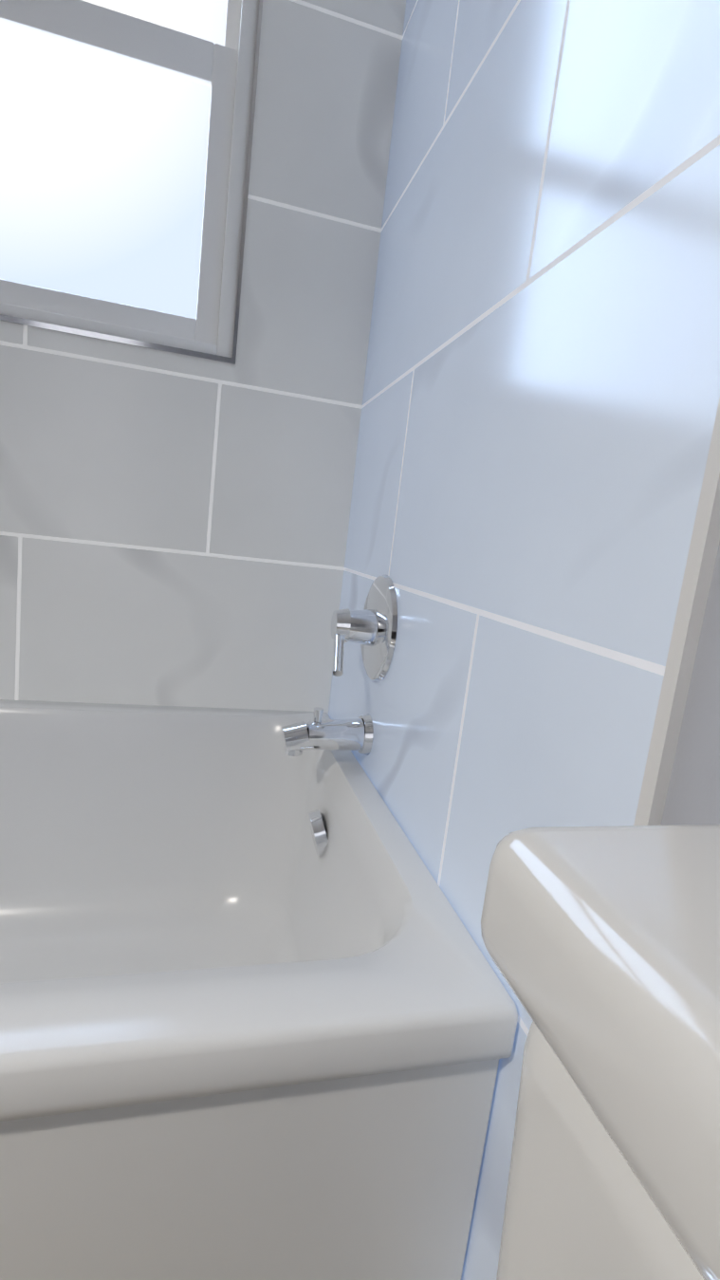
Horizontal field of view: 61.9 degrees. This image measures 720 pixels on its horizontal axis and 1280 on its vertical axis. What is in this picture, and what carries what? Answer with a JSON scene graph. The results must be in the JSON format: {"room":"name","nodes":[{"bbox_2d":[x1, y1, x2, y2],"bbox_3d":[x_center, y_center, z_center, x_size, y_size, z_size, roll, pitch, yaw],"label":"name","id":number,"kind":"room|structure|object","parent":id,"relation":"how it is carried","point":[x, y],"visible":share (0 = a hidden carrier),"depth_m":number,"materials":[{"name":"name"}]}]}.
{"room":"bathroom","nodes":[
{"label":"bathroom","id":0,"kind":"room"},
{"bbox_2d":[660,541,719,825],"bbox_3d":[0.537,-0.228,-0.596,0.120,2.476,4.109,4,10,-15],"label":"wall","id":1,"kind":"structure","parent":0,"point":[693,797],"depth_m":0.35,"materials":[{"name":"grey paint"}]},
{"bbox_2d":[328,0,719,1279],"bbox_3d":[0.130,-0.490,0.725,0.006,2.476,0.899,4,10,-15],"label":"wall tile","id":2,"kind":"structure","parent":1,"relation":"attached to","point":[541,395],"depth_m":0.54,"materials":[{"name":"tile"}]},
{"bbox_2d":[281,706,373,756],"bbox_3d":[-0.055,0.146,0.958,0.139,0.074,0.068,4,10,-15],"label":"tub spout","id":3,"kind":"object","parent":2,"relation":"attached to","point":[317,732],"visible":1,"depth_m":0.94,"materials":[{"name":"silver metal"}]},
{"bbox_2d":[331,575,397,682],"bbox_3d":[-0.009,-0.021,0.940,0.083,0.170,0.170,4,10,-15],"label":"shower valve","id":4,"kind":"object","parent":2,"relation":"attached to","point":[370,627],"visible":0.98,"depth_m":0.92,"materials":[{"name":"silver metal"}]},
{"bbox_2d":[633,397,719,825],"bbox_3d":[0.241,-0.407,0.292,0.010,2.476,0.011,4,10,-15],"label":"trim","id":5,"kind":"structure","parent":1,"relation":"attached to","point":[703,549],"depth_m":0.35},
{"bbox_3d":[-0.408,0.966,-0.600,2.124,0.080,4.289,4,10,-15],"label":"floor","id":6,"kind":"structure","parent":0,"visible":0},
{"bbox_2d":[0,699,518,1279],"bbox_3d":[-0.728,0.418,0.718,1.520,0.500,0.819,4,10,-15],"label":"bathtub","id":7,"kind":"object","parent":6,"relation":"on","point":[258,1014],"visible":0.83,"depth_m":0.51,"materials":[{"name":"ceramic"}]},
{"bbox_2d":[481,824,719,1279],"bbox_3d":[-0.126,0.458,0.003,0.732,0.787,0.388,4,10,-15],"label":"toilet","id":8,"kind":"object","parent":6,"relation":"on","point":[602,945],"visible":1,"depth_m":0.13,"materials":[{"name":"white ceramic"}]},
{"bbox_3d":[-0.735,-0.640,1.024,1.536,2.476,0.140,4,10,-15],"label":"wall","id":9,"kind":"structure","parent":0,"visible":0},
{"bbox_2d":[0,0,262,364],"bbox_3d":[-0.624,-1.050,0.948,0.916,1.028,0.110,4,10,-15],"label":"window","id":10,"kind":"structure","parent":9,"relation":"in","point":[126,129],"depth_m":1.03,"materials":[{"name":"plastic"}]},
{"bbox_2d":[0,0,406,714],"bbox_3d":[-0.695,-0.822,0.923,1.524,2.076,0.006,4,10,-15],"label":"wall tile","id":11,"kind":"structure","parent":9,"relation":"attached to","point":[173,528],"depth_m":1.11,"materials":[{"name":"tile"}]}
]}

